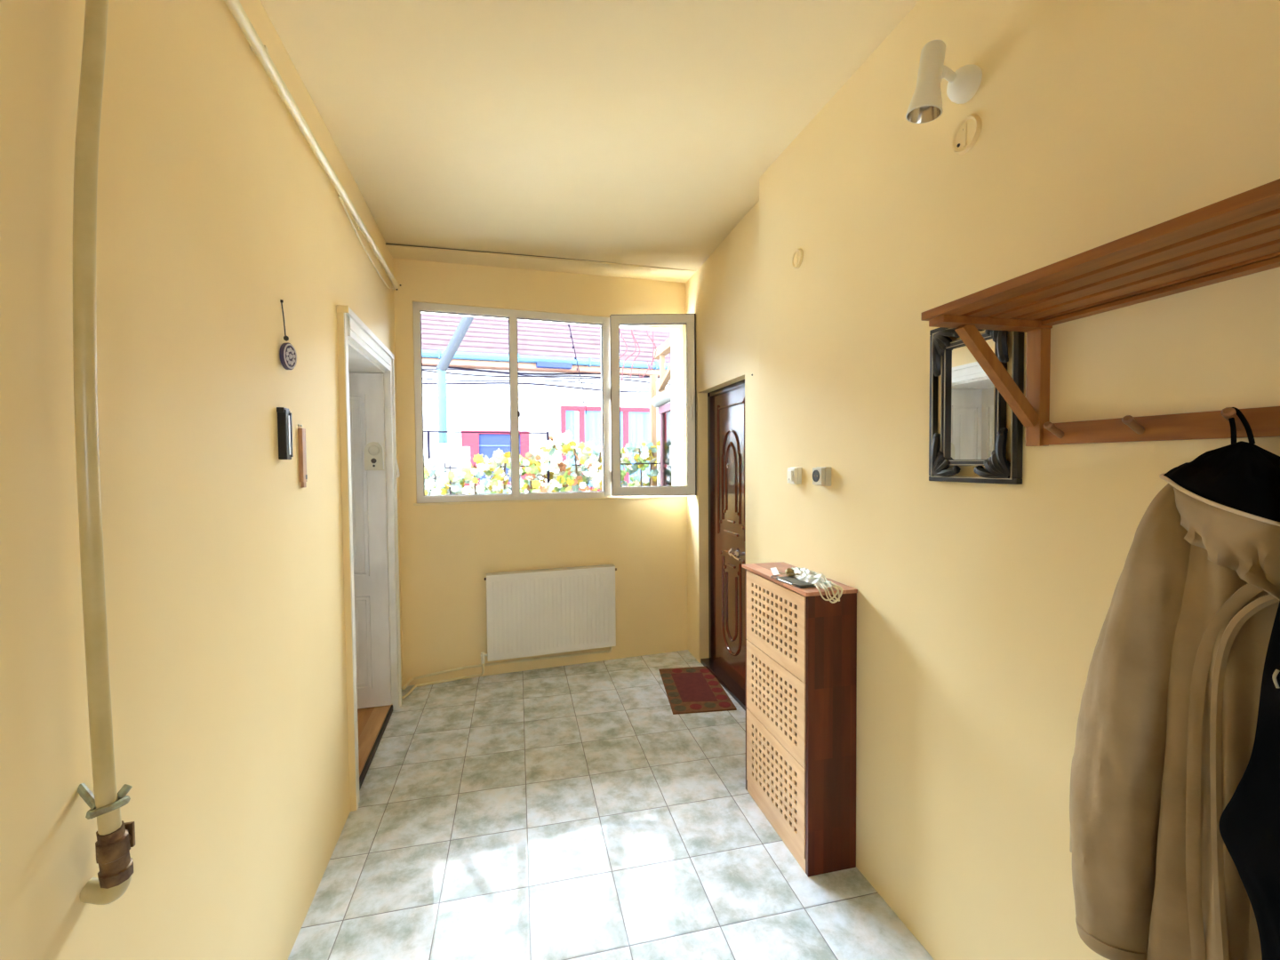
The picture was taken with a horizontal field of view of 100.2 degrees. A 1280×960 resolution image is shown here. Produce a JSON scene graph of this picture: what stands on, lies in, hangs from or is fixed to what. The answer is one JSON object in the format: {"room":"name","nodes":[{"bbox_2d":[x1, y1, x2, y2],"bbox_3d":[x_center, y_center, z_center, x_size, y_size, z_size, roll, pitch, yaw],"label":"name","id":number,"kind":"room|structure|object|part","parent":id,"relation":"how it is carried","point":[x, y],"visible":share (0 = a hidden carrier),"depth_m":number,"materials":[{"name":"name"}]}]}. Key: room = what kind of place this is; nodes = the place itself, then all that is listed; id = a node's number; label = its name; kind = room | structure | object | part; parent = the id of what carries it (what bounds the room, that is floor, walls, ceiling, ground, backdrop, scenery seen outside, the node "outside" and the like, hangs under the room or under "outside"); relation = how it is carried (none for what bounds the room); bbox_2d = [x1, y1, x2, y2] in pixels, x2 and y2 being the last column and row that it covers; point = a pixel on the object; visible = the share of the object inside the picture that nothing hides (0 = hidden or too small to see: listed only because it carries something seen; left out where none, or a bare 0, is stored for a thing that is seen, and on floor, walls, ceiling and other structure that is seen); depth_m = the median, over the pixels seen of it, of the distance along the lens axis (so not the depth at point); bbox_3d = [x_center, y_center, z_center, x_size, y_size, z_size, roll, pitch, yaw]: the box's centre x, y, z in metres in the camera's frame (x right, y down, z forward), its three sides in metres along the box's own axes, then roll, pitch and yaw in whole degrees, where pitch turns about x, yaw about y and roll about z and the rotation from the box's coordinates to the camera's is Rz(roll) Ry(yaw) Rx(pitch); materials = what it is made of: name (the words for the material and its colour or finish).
{"room":"entrance hallway","nodes":[
{"label":"entrance hallway","id":0,"kind":"room"},
{"bbox_2d":[0,0,402,959],"bbox_3d":[-1.208,-0.029,1.227,0.420,3.000,5.750,-1,2,-15],"label":"wall","id":1,"kind":"structure","parent":0,"point":[224,574],"depth_m":1.10,"materials":[{"name":"yellow paint"}]},
{"bbox_2d":[72,0,135,904],"bbox_3d":[-0.863,-0.342,0.846,0.075,2.036,0.121,-1,2,-13],"label":"gas pipe","id":2,"kind":"object","parent":1,"relation":"attached to","point":[116,837],"visible":1,"depth_m":0.82,"materials":[{"name":"beige metal"}]},
{"bbox_2d":[276,407,293,459],"bbox_3d":[-1.088,-0.142,1.641,0.028,0.158,0.046,-1,2,-15],"label":"holder","id":3,"kind":"object","parent":1,"relation":"attached to","point":[284,420],"visible":1,"depth_m":1.62,"materials":[{"name":"black paint"}]},
{"bbox_2d":[279,299,296,369],"bbox_3d":[-1.098,-0.450,1.667,0.023,0.213,0.060,0,2,3],"label":"pendant","id":4,"kind":"object","parent":1,"relation":"hanging from","point":[287,353],"visible":1,"depth_m":1.66,"materials":[{"name":"brown"}]},
{"bbox_3d":[-1.104,-0.502,1.657,0.007,0.108,0.018,0,2,6],"label":"cord","id":5,"kind":"part","parent":4,"relation":"part of","materials":[{"name":"black fabric"}]},
{"bbox_2d":[297,424,307,487],"bbox_3d":[-1.139,-0.081,1.806,0.014,0.213,0.036,-1,2,-15],"label":"wooden strip","id":6,"kind":"object","parent":1,"relation":"attached to","point":[301,432],"visible":1,"depth_m":1.79,"materials":[{"name":"brown wood"}]},
{"bbox_2d":[224,0,399,289],"bbox_3d":[-0.930,-1.155,1.042,0.055,0.096,5.114,-1,2,-15],"label":"ceiling pipe","id":7,"kind":"object","parent":1,"relation":"attached to","point":[256,45],"visible":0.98,"depth_m":1.75,"materials":[{"name":"beige metal"}]},
{"bbox_2d":[336,304,401,811],"bbox_3d":[-1.580,0.340,2.755,0.476,2.174,1.082,-1,2,-15],"label":"door","id":8,"kind":"structure","parent":1,"relation":"in","point":[370,468],"depth_m":3.17,"materials":[{"name":"white paint"}]},
{"bbox_3d":[-1.731,0.035,3.140,0.235,1.080,0.014,-1,2,-15],"label":"panel moulding","id":9,"kind":"part","parent":8,"relation":"part of","materials":[{"name":"white paint"}]},
{"bbox_3d":[-1.723,0.975,3.170,0.235,0.560,0.014,-1,2,-15],"label":"panel moulding","id":10,"kind":"part","parent":8,"relation":"part of","materials":[{"name":"white paint"}]},
{"bbox_2d":[392,258,687,686],"bbox_3d":[-0.619,-0.124,4.071,3.200,3.000,0.300,-1,2,-18],"label":"wall","id":11,"kind":"structure","parent":0,"point":[447,552],"depth_m":3.83,"materials":[{"name":"yellow paint"}]},
{"bbox_2d":[401,646,612,698],"bbox_3d":[-0.901,1.316,3.806,1.451,0.138,0.203,-1,2,-24],"label":"pipes","id":12,"kind":"object","parent":11,"relation":"attached to","point":[611,647],"visible":0.98,"depth_m":3.72,"materials":[{"name":"beige metal"}]},
{"bbox_2d":[385,243,695,279],"bbox_3d":[-0.610,-1.501,3.747,2.116,0.070,0.284,-1,2,-18],"label":"trim","id":13,"kind":"structure","parent":11,"relation":"attached to","point":[397,252],"depth_m":3.68,"materials":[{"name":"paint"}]},
{"bbox_2d":[480,564,616,663],"bbox_3d":[-0.645,0.954,3.875,0.987,0.623,0.114,-1,2,-18],"label":"radiator","id":14,"kind":"object","parent":11,"relation":"attached to","point":[539,612],"visible":1,"depth_m":3.82,"materials":[{"name":"metal"}]},
{"bbox_3d":[-1.065,0.955,3.721,0.004,0.597,0.068,-1,2,-18],"label":"panel","id":15,"kind":"part","parent":14,"relation":"part of","materials":[{"name":"metal"}]},
{"bbox_2d":[485,564,615,575],"bbox_3d":[-0.633,0.647,3.857,0.920,0.008,0.068,-1,2,-18],"label":"grille","id":16,"kind":"object","parent":14,"relation":"attached to","point":[603,567],"depth_m":3.84,"materials":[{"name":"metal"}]},
{"bbox_2d":[412,301,696,505],"bbox_3d":[-0.590,-0.525,3.945,2.020,1.390,0.655,-1,2,-18],"label":"window","id":17,"kind":"structure","parent":11,"relation":"in","point":[610,326],"depth_m":3.96,"materials":[{"name":"white plastic"}]},
{"bbox_3d":[-0.585,0.147,3.938,2.000,0.014,0.048,-1,2,-18],"label":"sill","id":18,"kind":"part","parent":17,"relation":"part of","materials":[{"name":"beige paint"}]},
{"bbox_3d":[0.378,-0.528,3.945,0.022,0.180,0.045,0,2,1],"label":"casement handle","id":19,"kind":"part","parent":17,"relation":"part of","materials":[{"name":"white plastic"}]},
{"bbox_2d":[259,0,919,283],"bbox_3d":[-0.040,-1.523,1.409,2.600,0.285,5.650,-1,2,-13],"label":"ceiling","id":20,"kind":"structure","parent":0,"point":[643,132],"depth_m":2.06,"materials":[{"name":"paint"}]},
{"bbox_2d":[288,649,934,959],"bbox_3d":[0.029,1.512,1.540,2.400,0.120,5.700,-1,2,-13],"label":"floor","id":21,"kind":"structure","parent":0,"point":[562,812],"depth_m":2.11,"materials":[{"name":"tile"}]},
{"bbox_2d":[658,666,736,714],"bbox_3d":[0.350,1.380,3.553,0.392,0.010,0.689,-1,2,-7],"label":"doormat","id":22,"kind":"object","parent":21,"relation":"on","point":[693,689],"visible":1,"depth_m":3.48,"materials":[{"name":"red fabric"}]},
{"bbox_2d":[741,561,857,876],"bbox_3d":[0.631,0.907,2.204,0.208,1.036,0.556,-1,2,-13],"label":"cabinet","id":23,"kind":"object","parent":21,"relation":"on","point":[801,646],"visible":0.99,"depth_m":1.96,"materials":[{"name":"brown wood"}]},
{"bbox_2d":[770,567,779,575],"bbox_3d":[0.564,0.381,2.236,0.024,0.011,0.120,0,2,7],"label":"paper slip","id":24,"kind":"object","parent":23,"relation":"on","point":[774,571],"visible":0.96,"depth_m":2.24,"materials":[{"name":"white paper"}]},
{"bbox_3d":[0.539,0.569,2.169,0.007,0.312,0.500,-1,2,-13],"label":"flap door","id":25,"kind":"part","parent":23,"relation":"part of","materials":[{"name":"brown wood"}]},
{"bbox_3d":[0.542,0.884,2.179,0.007,0.310,0.500,-1,2,-13],"label":"flap door","id":26,"kind":"part","parent":23,"relation":"part of","materials":[{"name":"brown wood"}]},
{"bbox_3d":[0.545,1.208,2.189,0.007,0.330,0.500,-1,2,-13],"label":"flap door","id":27,"kind":"part","parent":23,"relation":"part of","materials":[{"name":"brown wood"}]},
{"bbox_2d":[756,657,796,743],"bbox_3d":[0.575,0.878,2.186,0.004,0.280,0.480,-1,2,-13],"label":"drawer","id":28,"kind":"object","parent":23,"relation":"on","point":[756,658],"depth_m":2.18,"materials":[{"name":"brown wood"}]},
{"bbox_2d":[755,573,802,661],"bbox_3d":[0.572,0.564,2.176,0.004,0.282,0.480,-1,2,-13],"label":"drawer","id":29,"kind":"object","parent":23,"relation":"on","point":[756,573],"depth_m":2.16,"materials":[{"name":"brown wood"}]},
{"bbox_2d":[764,737,796,829],"bbox_3d":[0.578,1.202,2.196,0.004,0.300,0.480,-1,2,-13],"label":"drawer","id":30,"kind":"object","parent":23,"relation":"on","point":[764,738],"depth_m":2.18,"materials":[{"name":"brown wood"}]},
{"bbox_2d":[778,568,799,576],"bbox_3d":[0.595,0.368,2.125,0.082,0.029,0.059,0,2,3],"label":"bunch","id":31,"kind":"object","parent":23,"relation":"on","point":[789,572],"visible":0.98,"depth_m":2.12,"materials":[{"name":"gold metal"}]},
{"bbox_2d":[770,575,815,588],"bbox_3d":[0.585,0.388,2.062,0.075,0.011,0.204,-1,2,-21],"label":"wallet","id":32,"kind":"object","parent":23,"relation":"on","point":[791,580],"visible":0.96,"depth_m":2.02,"materials":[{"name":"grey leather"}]},
{"bbox_2d":[791,567,843,603],"bbox_3d":[0.663,0.392,2.071,0.134,0.082,0.355,-1,2,-13],"label":"plastic bag","id":33,"kind":"object","parent":23,"relation":"on","point":[819,580],"visible":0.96,"depth_m":1.98,"materials":[{"name":"white plastic"}]},
{"bbox_2d":[685,200,759,663],"bbox_3d":[0.660,-0.120,3.618,0.290,3.000,1.740,-1,2,-13],"label":"wall","id":34,"kind":"structure","parent":0,"point":[723,294],"depth_m":3.49,"materials":[{"name":"yellow paint"}]},
{"bbox_2d":[700,379,745,711],"bbox_3d":[0.605,0.374,3.587,0.135,2.015,0.835,-1,2,-13],"label":"door","id":35,"kind":"structure","parent":34,"relation":"in","point":[726,661],"depth_m":3.67,"materials":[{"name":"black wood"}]},
{"bbox_3d":[0.630,0.374,3.593,0.055,2.015,0.835,-1,2,-13],"label":"frame","id":36,"kind":"part","parent":35,"relation":"part of","materials":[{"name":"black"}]},
{"bbox_3d":[0.616,0.331,3.611,0.018,1.717,0.515,-1,2,-13],"label":"panel moulding","id":37,"kind":"part","parent":35,"relation":"part of","materials":[{"name":"brown wood"}]},
{"bbox_3d":[0.624,0.484,3.473,0.053,0.059,0.198,-1,2,-13],"label":"handle","id":38,"kind":"part","parent":35,"relation":"part of","materials":[{"name":"silver metal"}]},
{"bbox_2d":[759,0,1279,959],"bbox_3d":[1.240,-0.038,0.854,0.400,3.000,3.910,-1,2,-13],"label":"wall","id":39,"kind":"structure","parent":0,"point":[982,609],"depth_m":1.40,"materials":[{"name":"yellow paint"}]},
{"bbox_2d":[787,467,801,484],"bbox_3d":[0.671,-0.019,2.341,0.044,0.074,0.070,-1,2,-13],"label":"light switch","id":40,"kind":"object","parent":39,"relation":"attached to","point":[794,474],"visible":1,"depth_m":2.31,"materials":[{"name":"white plastic"}]},
{"bbox_2d":[792,248,802,268],"bbox_3d":[0.679,-0.958,2.313,0.011,0.080,0.080,-1,2,-13],"label":"round cover","id":41,"kind":"object","parent":39,"relation":"attached to","point":[797,256],"visible":1,"depth_m":2.31,"materials":[{"name":"yellow paint"}]},
{"bbox_2d":[812,466,831,486],"bbox_3d":[0.719,-0.014,2.123,0.047,0.074,0.070,-1,2,-13],"label":"power socket","id":42,"kind":"object","parent":39,"relation":"attached to","point":[821,476],"visible":1,"depth_m":2.09,"materials":[{"name":"beige plastic"}]},
{"bbox_2d":[905,40,982,123],"bbox_3d":[0.794,-1.034,1.408,0.198,0.173,0.088,-1,2,-18],"label":"wall spotlight","id":43,"kind":"object","parent":39,"relation":"attached to","point":[925,106],"visible":1,"depth_m":1.39,"materials":[{"name":"white plastic"}]},
{"bbox_2d":[952,114,981,154],"bbox_3d":[0.879,-0.933,1.445,0.011,0.092,0.092,-1,2,-13],"label":"round cover","id":44,"kind":"object","parent":39,"relation":"attached to","point":[965,135],"visible":1,"depth_m":1.44,"materials":[{"name":"yellow paint"}]},
{"bbox_2d":[928,327,1023,484],"bbox_3d":[0.879,-0.213,1.431,0.038,0.440,0.285,-1,2,-13],"label":"wall mirror","id":45,"kind":"object","parent":39,"relation":"attached to","point":[973,429],"visible":0.83,"depth_m":1.43,"materials":[{"name":"black paint"}]},
{"bbox_2d":[948,337,994,459],"bbox_3d":[0.890,-0.209,1.430,0.010,0.312,0.162,-1,2,-13],"label":"mirror glass","id":46,"kind":"object","parent":45,"relation":"attached to","point":[971,391],"depth_m":1.44,"materials":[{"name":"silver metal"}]},
{"bbox_3d":[0.886,-0.209,1.429,0.022,0.343,0.190,-1,2,-13],"label":"frame","id":47,"kind":"part","parent":45,"relation":"part of","materials":[{"name":"black paint"}]},
{"bbox_2d":[921,178,1279,446],"bbox_3d":[0.941,-0.209,0.567,0.304,0.302,1.395,-1,2,-13],"label":"coat rack","id":48,"kind":"object","parent":39,"relation":"attached to","point":[1237,236],"visible":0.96,"depth_m":0.96,"materials":[{"name":"brown wood"}]},
{"bbox_3d":[1.079,-0.338,0.569,0.032,0.009,1.345,-1,2,-13],"label":"rail","id":49,"kind":"part","parent":48,"relation":"part of","materials":[{"name":"brown wood"}]},
{"bbox_3d":[1.087,-0.086,0.578,0.020,0.048,1.344,-1,2,-13],"label":"peg rail","id":50,"kind":"part","parent":48,"relation":"part of","materials":[{"name":"brown wood"}]},
{"bbox_2d":[1069,407,1279,959],"bbox_3d":[0.921,0.431,0.881,0.218,1.094,0.358,-1,2,-13],"label":"coat","id":51,"kind":"object","parent":48,"relation":"hanging from","point":[1166,726],"visible":0.98,"depth_m":0.87,"materials":[{"name":"fabric"}]},
{"bbox_2d":[1159,440,1279,600],"bbox_3d":[0.913,0.071,0.816,0.189,0.263,0.255,-1,2,-13],"label":"hood","id":52,"kind":"object","parent":51,"relation":"attached to","point":[1220,509],"depth_m":0.80,"materials":[{"name":"beige fabric"}]},
{"bbox_2d":[1218,600,1279,959],"bbox_3d":[0.905,0.434,0.614,0.236,1.079,0.319,0,2,3],"label":"jacket","id":53,"kind":"object","parent":48,"relation":"hanging from","point":[1249,826],"visible":1,"depth_m":0.70,"materials":[{"name":"fabric"}]},
{"bbox_3d":[0.792,0.247,0.666,0.005,0.023,0.006,-1,2,-13],"label":"zip pull","id":54,"kind":"part","parent":53,"relation":"part of","materials":[{"name":"silver metal"}]},
{"label":"outside","id":55,"kind":"structure","parent":0,"visible":0},
{"bbox_3d":[-0.967,1.724,3.323,27.641,0.040,31.243,-1,2,-13],"label":"ground","id":56,"kind":"structure","parent":55,"visible":0},
{"bbox_2d":[430,316,473,495],"bbox_3d":[-1.935,-0.196,5.739,0.578,3.660,0.300,-1,2,-18],"label":"pergola post","id":57,"kind":"object","parent":56,"relation":"on","point":[448,452],"visible":0.37,"depth_m":5.60,"materials":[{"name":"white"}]},
{"bbox_3d":[-1.905,-1.578,5.678,0.509,0.894,0.104,-1,2,-18],"label":"slanted arm","id":58,"kind":"part","parent":57,"relation":"part of","materials":[{"name":"grey"}]},
{"bbox_2d":[424,448,511,495],"bbox_3d":[-1.847,0.652,5.583,1.210,1.979,0.485,-1,2,-18],"label":"vine","id":59,"kind":"object","parent":56,"relation":"on","point":[485,465],"visible":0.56,"depth_m":5.50,"materials":[{"name":"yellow plant"}]},
{"bbox_2d":[423,430,660,495],"bbox_3d":[-1.029,0.550,5.820,3.500,2.150,0.024,-1,2,-18],"label":"railing","id":60,"kind":"object","parent":56,"relation":"on","point":[428,432],"visible":0.21,"depth_m":5.52,"materials":[{"name":"black metal"}]},
{"bbox_3d":[-2.134,0.571,5.452,0.024,2.150,0.024,-1,2,-18],"label":"railing post","id":61,"kind":"part","parent":60,"relation":"part of","materials":[{"name":"black"}]},
{"bbox_3d":[-1.845,-0.494,5.518,1.800,0.022,0.018,-1,2,-18],"label":"rail","id":62,"kind":"part","parent":60,"relation":"part of","materials":[{"name":"black"}]},
{"bbox_3d":[-1.035,-0.155,5.798,3.500,0.052,0.014,-1,2,-18],"label":"rail","id":63,"kind":"part","parent":60,"relation":"part of","materials":[{"name":"black metal"}]},
{"bbox_3d":[-0.991,0.549,5.832,0.024,2.150,0.024,-1,2,-18],"label":"railing post","id":64,"kind":"part","parent":60,"relation":"part of","materials":[{"name":"black metal"}]},
{"bbox_2d":[421,312,671,494],"bbox_3d":[-1.724,-1.183,10.188,14.600,5.350,3.440,-1,2,-18],"label":"house","id":65,"kind":"structure","parent":56,"relation":"on","point":[550,397],"depth_m":8.85,"materials":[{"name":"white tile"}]},
{"bbox_2d":[462,432,479,484],"bbox_3d":[-2.686,-0.341,8.501,0.240,0.830,0.040,-1,2,-18],"label":"shutter","id":66,"kind":"object","parent":65,"relation":"hanging from","point":[470,441],"depth_m":8.47,"materials":[{"name":"pink paint"}]},
{"bbox_3d":[-2.325,-0.354,8.650,0.960,0.780,0.012,-1,2,-18],"label":"pane","id":67,"kind":"part","parent":65,"relation":"part of","materials":[{"name":"blue glass"}]},
{"bbox_2d":[520,433,529,479],"bbox_3d":[-1.879,-0.357,8.769,0.140,0.830,0.040,-1,2,-18],"label":"shutter","id":68,"kind":"object","parent":65,"relation":"hanging from","point":[524,437],"depth_m":8.74,"materials":[{"name":"pink paint"}]},
{"bbox_3d":[-0.485,-0.534,9.257,1.620,1.310,0.012,-1,2,-18],"label":"pane","id":69,"kind":"part","parent":65,"relation":"part of","materials":[{"name":"clear glass"}]},
{"bbox_2d":[519,430,602,492],"bbox_3d":[-0.832,0.541,5.861,1.102,2.167,0.494,-1,2,-18],"label":"flowering plant","id":70,"kind":"object","parent":56,"relation":"on","point":[565,482],"visible":0.55,"depth_m":5.76,"materials":[{"name":"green plant"}]},
{"bbox_2d":[599,439,663,486],"bbox_3d":[-0.105,0.564,6.308,0.768,2.079,0.509,-1,2,-18],"label":"vine","id":71,"kind":"object","parent":56,"relation":"on","point":[632,448],"visible":0.47,"depth_m":6.27,"materials":[{"name":"green plant"}]},
{"bbox_2d":[649,336,671,486],"bbox_3d":[0.732,0.045,5.637,0.889,3.140,1.950,-1,2,-13],"label":"veranda","id":72,"kind":"object","parent":56,"relation":"on","point":[660,412],"visible":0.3,"depth_m":6.14,"materials":[{"name":"grey paint"}]},
{"bbox_3d":[0.177,0.169,6.452,0.080,2.850,0.080,-1,2,-13],"label":"corner post","id":73,"kind":"part","parent":72,"relation":"part of","materials":[{"name":"beige wood"}]},
{"bbox_3d":[0.413,-1.468,5.492,0.090,0.100,1.900,-1,2,-13],"label":"wall plate","id":74,"kind":"part","parent":72,"relation":"part of","materials":[{"name":"beige wood"}]},
{"bbox_3d":[0.323,0.423,5.980,0.005,2.370,0.420,-1,2,-13],"label":"pane","id":75,"kind":"part","parent":72,"relation":"part of","materials":[{"name":"clear glass"}]},
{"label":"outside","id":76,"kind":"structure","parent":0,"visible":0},
{"bbox_2d":[619,328,656,388],"bbox_3d":[-0.053,-1.433,5.750,0.531,1.102,0.012,-1,2,-18],"label":"tendrils","id":77,"kind":"object","parent":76,"point":[632,333],"visible":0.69,"depth_m":5.75,"materials":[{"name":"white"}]},
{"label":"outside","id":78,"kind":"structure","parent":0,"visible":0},
{"bbox_2d":[568,324,586,414],"bbox_3d":[-0.722,-1.358,5.952,0.244,1.251,0.019,-1,2,-18],"label":"wire","id":79,"kind":"object","parent":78,"point":[571,336],"visible":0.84,"depth_m":5.96,"materials":[{"name":"black"}]}
]}

